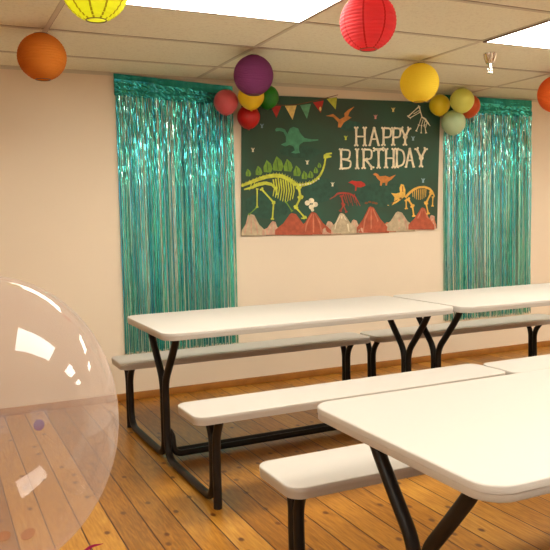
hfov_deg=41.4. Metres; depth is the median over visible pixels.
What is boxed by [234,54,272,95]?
paper lantern
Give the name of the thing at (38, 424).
confetti
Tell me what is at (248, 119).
balloon
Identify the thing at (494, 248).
curtain
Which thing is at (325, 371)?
baseboard
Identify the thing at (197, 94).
curtain
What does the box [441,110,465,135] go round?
balloon
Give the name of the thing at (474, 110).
balloon
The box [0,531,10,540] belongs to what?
confetti
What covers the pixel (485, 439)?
picnic table
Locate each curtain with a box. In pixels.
[113,73,237,353]
[443,95,531,321]
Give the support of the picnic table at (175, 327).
on the floor
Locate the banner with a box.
[241,95,439,235]
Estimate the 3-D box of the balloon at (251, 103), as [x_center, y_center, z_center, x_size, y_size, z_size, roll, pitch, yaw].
[-0.171,-1.274,5.202,0.189,0.200,0.189,-1,5,3]
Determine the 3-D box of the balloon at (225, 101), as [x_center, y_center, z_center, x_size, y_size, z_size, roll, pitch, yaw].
[-0.354,-1.247,5.267,0.178,0.189,0.178,-2,5,-4]
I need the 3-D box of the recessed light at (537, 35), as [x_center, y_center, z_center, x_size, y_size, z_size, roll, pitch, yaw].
[1.902,-1.398,4.309,1.190,0.008,0.600,-3,5,-25]
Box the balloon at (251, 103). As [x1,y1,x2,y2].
[238,90,263,110]
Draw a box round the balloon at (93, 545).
[85,543,102,549]
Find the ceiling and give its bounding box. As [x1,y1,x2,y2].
[0,0,549,101]
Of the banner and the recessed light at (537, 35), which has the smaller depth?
the recessed light at (537, 35)
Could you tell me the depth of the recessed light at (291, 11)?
3.50 m
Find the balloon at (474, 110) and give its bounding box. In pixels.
[463,95,479,118]
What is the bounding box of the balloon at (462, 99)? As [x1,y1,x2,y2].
[450,88,473,113]
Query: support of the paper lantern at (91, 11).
hanging from the ceiling
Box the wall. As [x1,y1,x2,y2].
[0,69,549,408]
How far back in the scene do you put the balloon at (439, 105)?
6.04 m
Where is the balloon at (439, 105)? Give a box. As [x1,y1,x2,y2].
[429,94,449,116]
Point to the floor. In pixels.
(82, 480)
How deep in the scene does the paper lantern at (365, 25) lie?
3.16 m
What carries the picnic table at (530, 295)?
on the floor
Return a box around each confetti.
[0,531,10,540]
[21,528,34,539]
[34,419,43,430]
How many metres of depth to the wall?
5.14 m
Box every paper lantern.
[17,27,66,80]
[64,0,127,22]
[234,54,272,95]
[340,0,396,51]
[400,58,438,102]
[537,77,549,111]
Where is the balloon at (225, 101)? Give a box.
[214,89,237,115]
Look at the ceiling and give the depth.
4.34 m
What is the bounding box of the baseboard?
[0,340,549,416]
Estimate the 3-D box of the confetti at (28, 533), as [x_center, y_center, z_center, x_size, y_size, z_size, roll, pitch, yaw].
[-0.468,0.491,1.379,0.027,0.013,0.024,0,5,12]
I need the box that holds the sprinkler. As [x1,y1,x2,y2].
[483,52,496,72]
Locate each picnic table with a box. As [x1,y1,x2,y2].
[112,296,505,509]
[259,369,549,549]
[360,283,549,376]
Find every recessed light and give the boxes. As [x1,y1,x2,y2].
[126,0,342,23]
[483,20,549,49]
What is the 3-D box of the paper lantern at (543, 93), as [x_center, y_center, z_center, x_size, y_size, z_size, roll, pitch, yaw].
[2.065,-1.345,5.338,0.272,0.297,0.272,3,6,40]
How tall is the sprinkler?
0.125 m
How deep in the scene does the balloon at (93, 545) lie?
1.30 m
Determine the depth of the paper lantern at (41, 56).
3.74 m
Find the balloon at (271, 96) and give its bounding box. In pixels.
[260,86,278,109]
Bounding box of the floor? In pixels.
[0,346,549,549]
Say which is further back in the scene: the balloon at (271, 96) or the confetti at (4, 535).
the balloon at (271, 96)
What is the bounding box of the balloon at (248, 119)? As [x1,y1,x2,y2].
[237,107,259,129]
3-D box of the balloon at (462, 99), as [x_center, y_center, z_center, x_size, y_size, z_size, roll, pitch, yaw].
[1.521,-1.413,5.919,0.195,0.207,0.195,1,5,21]
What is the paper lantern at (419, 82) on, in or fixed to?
hanging from the ceiling

